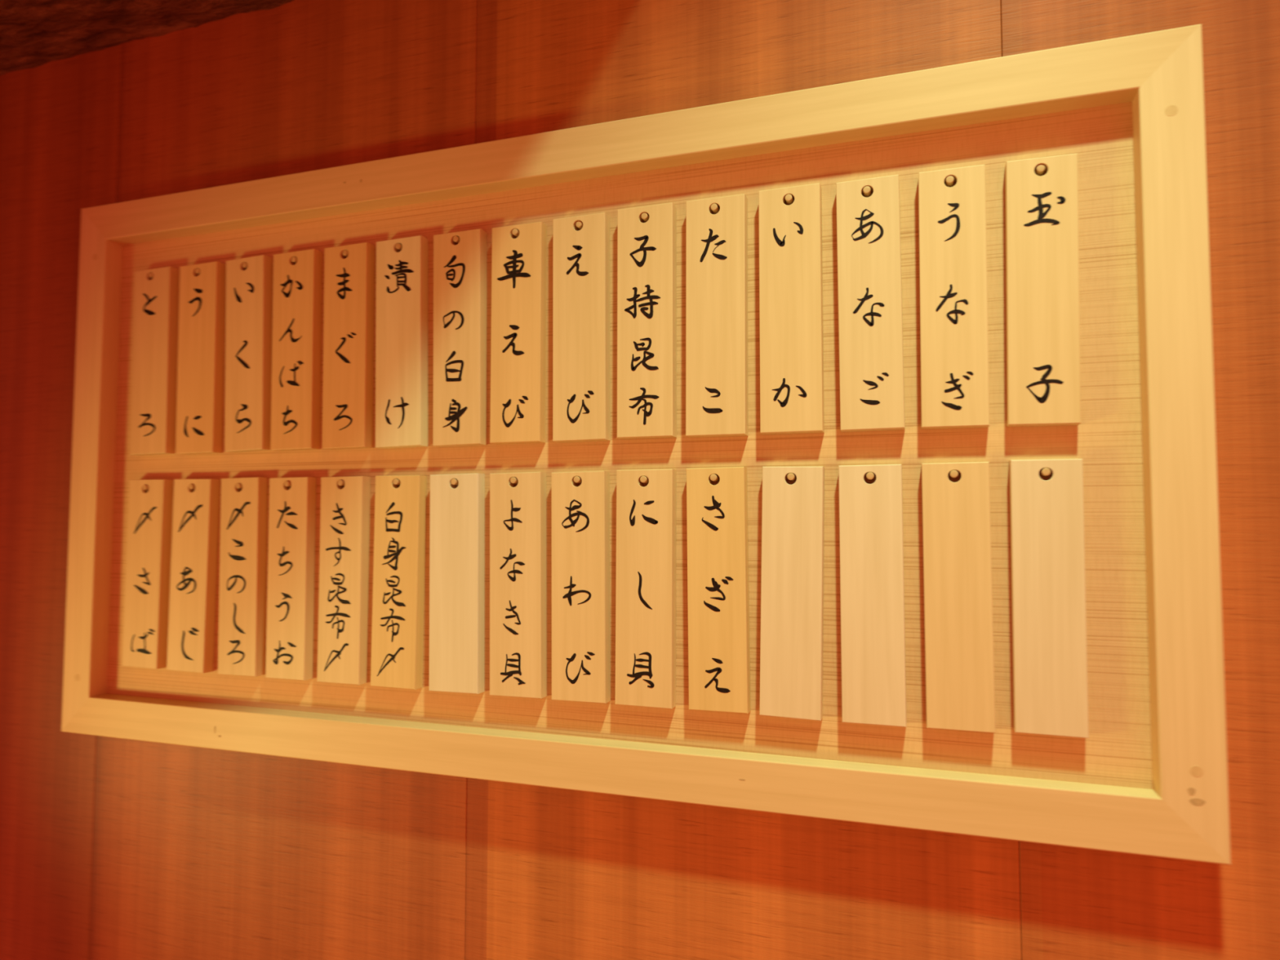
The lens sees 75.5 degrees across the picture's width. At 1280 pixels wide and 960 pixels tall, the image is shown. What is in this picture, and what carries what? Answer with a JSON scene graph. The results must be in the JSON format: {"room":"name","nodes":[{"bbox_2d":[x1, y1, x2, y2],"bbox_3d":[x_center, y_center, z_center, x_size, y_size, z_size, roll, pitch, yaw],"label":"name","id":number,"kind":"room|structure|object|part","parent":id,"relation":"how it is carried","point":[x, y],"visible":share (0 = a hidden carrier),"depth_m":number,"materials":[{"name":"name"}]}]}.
{"room":"eatery","nodes":[
{"label":"eatery","id":0,"kind":"room"},
{"bbox_2d":[0,0,293,75],"bbox_3d":[-0.372,-0.933,0.353,4.170,0.677,1.200,-1,-3,19],"label":"ceiling","id":1,"kind":"structure","parent":0,"point":[33,33],"depth_m":1.02,"materials":[{"name":"brown wood"}]},
{"bbox_2d":[0,0,1279,959],"bbox_3d":[-0.172,0.274,0.886,4.170,2.950,0.060,-1,-3,19],"label":"wall","id":2,"kind":"structure","parent":0,"point":[112,848],"depth_m":0.86,"materials":[{"name":"brown wood"}]},
{"bbox_2d":[61,23,1231,865],"bbox_3d":[-0.124,-0.026,0.837,1.200,0.643,0.033,-1,-3,19],"label":"menu board","id":3,"kind":"object","parent":2,"relation":"attached to","point":[1149,777],"visible":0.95,"depth_m":0.74,"materials":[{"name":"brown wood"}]},
{"bbox_3d":[-0.672,-0.017,1.023,0.044,0.643,0.033,-1,-3,19],"label":"frame rail","id":4,"kind":"part","parent":3,"relation":"part of","materials":[{"name":"brown wood"}]},
{"bbox_2d":[121,479,173,669],"bbox_3d":[-0.587,0.111,0.986,0.055,0.222,0.014,0,-3,19],"label":"plaque","id":5,"kind":"object","parent":3,"relation":"hanging from","point":[149,526],"visible":1,"depth_m":0.98,"materials":[{"name":"brown wood"}]},
{"bbox_2d":[129,266,179,455],"bbox_3d":[-0.587,-0.143,1.000,0.057,0.224,0.014,-2,-3,19],"label":"plaque","id":6,"kind":"object","parent":3,"relation":"hanging from","point":[156,299],"visible":1,"depth_m":0.99,"materials":[{"name":"brown wood"}]},
{"bbox_2d":[166,479,220,673],"bbox_3d":[-0.520,0.110,0.963,0.055,0.222,0.014,0,-3,19],"label":"plaque","id":7,"kind":"object","parent":3,"relation":"hanging from","point":[195,522],"visible":1,"depth_m":0.96,"materials":[{"name":"brown wood"}]},
{"bbox_2d":[175,261,226,454],"bbox_3d":[-0.519,-0.143,0.976,0.056,0.224,0.014,-2,-3,19],"label":"plaque","id":8,"kind":"object","parent":3,"relation":"hanging from","point":[202,304],"visible":1,"depth_m":0.97,"materials":[{"name":"brown wood"}]},
{"bbox_2d":[217,476,267,676],"bbox_3d":[-0.452,0.109,0.940,0.054,0.222,0.014,-2,-3,19],"label":"plaque","id":9,"kind":"object","parent":3,"relation":"hanging from","point":[243,512],"visible":1,"depth_m":0.93,"materials":[{"name":"brown wood"}]},
{"bbox_2d":[224,254,272,452],"bbox_3d":[-0.452,-0.145,0.954,0.055,0.223,0.014,-2,-4,19],"label":"plaque","id":10,"kind":"object","parent":3,"relation":"hanging from","point":[249,291],"visible":1,"depth_m":0.95,"materials":[{"name":"brown wood"}]},
{"bbox_2d":[265,476,316,680],"bbox_3d":[-0.388,0.108,0.918,0.052,0.222,0.014,-1,-3,19],"label":"plaque","id":11,"kind":"object","parent":3,"relation":"hanging from","point":[292,509],"visible":1,"depth_m":0.91,"materials":[{"name":"brown wood"}]},
{"bbox_2d":[270,248,322,451],"bbox_3d":[-0.387,-0.146,0.932,0.056,0.224,0.014,-2,-3,19],"label":"plaque","id":12,"kind":"object","parent":3,"relation":"hanging from","point":[295,398],"visible":1,"depth_m":0.93,"materials":[{"name":"brown wood"}]},
{"bbox_2d":[316,475,370,684],"bbox_3d":[-0.321,0.107,0.896,0.054,0.222,0.014,-1,-3,19],"label":"plaque","id":13,"kind":"object","parent":3,"relation":"hanging from","point":[344,521],"visible":1,"depth_m":0.89,"materials":[{"name":"brown wood"}]},
{"bbox_2d":[322,242,374,449],"bbox_3d":[-0.321,-0.146,0.909,0.056,0.224,0.014,-2,-3,19],"label":"plaque","id":14,"kind":"object","parent":3,"relation":"hanging from","point":[349,281],"visible":1,"depth_m":0.90,"materials":[{"name":"brown wood"}]},
{"bbox_2d":[370,475,426,689],"bbox_3d":[-0.255,0.106,0.873,0.055,0.222,0.014,0,-3,19],"label":"plaque","id":15,"kind":"object","parent":3,"relation":"hanging from","point":[400,511],"visible":1,"depth_m":0.87,"materials":[{"name":"brown wood"}]},
{"bbox_2d":[375,235,427,448],"bbox_3d":[-0.256,-0.147,0.887,0.056,0.224,0.014,-2,-4,19],"label":"plaque","id":16,"kind":"object","parent":3,"relation":"hanging from","point":[402,276],"visible":1,"depth_m":0.88,"materials":[{"name":"brown wood"}]},
{"bbox_2d":[429,473,484,693],"bbox_3d":[-0.189,0.105,0.851,0.057,0.222,0.014,-2,-3,19],"label":"plaque","id":17,"kind":"object","parent":3,"relation":"hanging from","point":[457,513],"visible":1,"depth_m":0.84,"materials":[{"name":"brown wood"}]},
{"bbox_2d":[432,228,486,447],"bbox_3d":[-0.188,-0.148,0.864,0.056,0.224,0.014,-2,-3,19],"label":"plaque","id":18,"kind":"object","parent":3,"relation":"hanging from","point":[460,269],"visible":1,"depth_m":0.86,"materials":[{"name":"brown wood"}]},
{"bbox_2d":[489,471,546,698],"bbox_3d":[-0.122,0.104,0.828,0.057,0.222,0.014,-2,-3,19],"label":"plaque","id":19,"kind":"object","parent":3,"relation":"hanging from","point":[517,513],"visible":1,"depth_m":0.82,"materials":[{"name":"brown wood"}]},
{"bbox_2d":[489,222,546,444],"bbox_3d":[-0.124,-0.149,0.842,0.056,0.222,0.014,-1,-3,19],"label":"plaque","id":20,"kind":"object","parent":3,"relation":"hanging from","point":[518,264],"visible":1,"depth_m":0.83,"materials":[{"name":"brown wood"}]},
{"bbox_2d":[551,471,610,703],"bbox_3d":[-0.058,0.103,0.806,0.056,0.222,0.014,-2,-3,19],"label":"plaque","id":21,"kind":"object","parent":3,"relation":"hanging from","point":[581,647],"visible":1,"depth_m":0.80,"materials":[{"name":"brown wood"}]},
{"bbox_2d":[552,212,610,442],"bbox_3d":[-0.058,-0.150,0.820,0.056,0.224,0.014,-1,-3,19],"label":"plaque","id":22,"kind":"object","parent":3,"relation":"hanging from","point":[581,348],"visible":1,"depth_m":0.81,"materials":[{"name":"brown wood"}]},
{"bbox_3d":[-0.124,-0.325,0.853,1.200,0.044,0.033,-1,-3,19],"label":"frame rail","id":23,"kind":"part","parent":3,"relation":"part of","materials":[{"name":"brown wood"}]},
{"bbox_3d":[-0.125,0.273,0.821,1.200,0.044,0.033,-1,-3,19],"label":"frame rail","id":24,"kind":"part","parent":3,"relation":"part of","materials":[{"name":"brown wood"}]},
{"bbox_2d":[615,469,676,709],"bbox_3d":[0.005,0.101,0.785,0.056,0.222,0.014,-1,-3,19],"label":"plaque","id":25,"kind":"object","parent":3,"relation":"hanging from","point":[646,579],"visible":1,"depth_m":0.78,"materials":[{"name":"brown wood"}]},
{"bbox_2d":[617,202,676,439],"bbox_3d":[0.006,-0.152,0.798,0.056,0.224,0.014,-1,-3,19],"label":"plaque","id":26,"kind":"object","parent":3,"relation":"hanging from","point":[646,252],"visible":1,"depth_m":0.79,"materials":[{"name":"brown wood"}]},
{"bbox_2d":[685,194,748,437],"bbox_3d":[0.072,-0.153,0.776,0.057,0.224,0.014,-1,-3,19],"label":"plaque","id":27,"kind":"object","parent":3,"relation":"hanging from","point":[717,244],"visible":1,"depth_m":0.77,"materials":[{"name":"brown wood"}]},
{"bbox_2d":[686,466,751,713],"bbox_3d":[0.072,0.100,0.762,0.055,0.222,0.014,-1,-3,19],"label":"plaque","id":28,"kind":"object","parent":3,"relation":"hanging from","point":[718,598],"visible":1,"depth_m":0.76,"materials":[{"name":"brown wood"}]},
{"bbox_2d":[758,182,824,434],"bbox_3d":[0.138,-0.155,0.754,0.056,0.224,0.014,-1,-3,19],"label":"plaque","id":29,"kind":"object","parent":3,"relation":"hanging from","point":[791,265],"visible":1,"depth_m":0.75,"materials":[{"name":"brown wood"}]},
{"bbox_2d":[759,466,824,720],"bbox_3d":[0.136,0.099,0.741,0.054,0.222,0.014,0,-3,19],"label":"plaque","id":30,"kind":"object","parent":3,"relation":"hanging from","point":[793,516],"visible":1,"depth_m":0.73,"materials":[{"name":"brown wood"}]},
{"bbox_2d":[835,174,905,431],"bbox_3d":[0.203,-0.155,0.732,0.054,0.223,0.014,-1,-3,19],"label":"plaque","id":31,"kind":"object","parent":3,"relation":"hanging from","point":[870,322],"visible":1,"depth_m":0.72,"materials":[{"name":"brown wood"}]},
{"bbox_2d":[838,464,906,727],"bbox_3d":[0.202,0.098,0.719,0.053,0.223,0.014,-1,-3,19],"label":"plaque","id":32,"kind":"object","parent":3,"relation":"hanging from","point":[872,588],"visible":1,"depth_m":0.71,"materials":[{"name":"brown wood"}]},
{"bbox_2d":[918,164,989,429],"bbox_3d":[0.269,-0.156,0.709,0.054,0.222,0.014,-1,-3,19],"label":"plaque","id":33,"kind":"object","parent":3,"relation":"hanging from","point":[955,389],"visible":1,"depth_m":0.70,"materials":[{"name":"brown wood"}]},
{"bbox_2d":[921,462,995,733],"bbox_3d":[0.267,0.097,0.696,0.053,0.222,0.014,-1,-3,19],"label":"plaque","id":34,"kind":"object","parent":3,"relation":"hanging from","point":[960,695],"visible":1,"depth_m":0.69,"materials":[{"name":"brown wood"}]},
{"bbox_2d":[1004,153,1080,426],"bbox_3d":[0.334,-0.157,0.687,0.054,0.223,0.014,0,-3,19],"label":"plaque","id":35,"kind":"object","parent":3,"relation":"hanging from","point":[1043,378],"visible":1,"depth_m":0.68,"materials":[{"name":"brown wood"}]},
{"bbox_2d":[1008,458,1088,738],"bbox_3d":[0.333,0.094,0.674,0.053,0.222,0.014,-1,-3,19],"label":"plaque","id":36,"kind":"object","parent":3,"relation":"hanging from","point":[1049,617],"visible":1,"depth_m":0.67,"materials":[{"name":"brown wood"}]},
{"bbox_3d":[0.423,-0.035,0.652,0.044,0.643,0.033,-1,-3,19],"label":"frame rail","id":37,"kind":"part","parent":3,"relation":"part of","materials":[{"name":"brown wood"}]}
]}

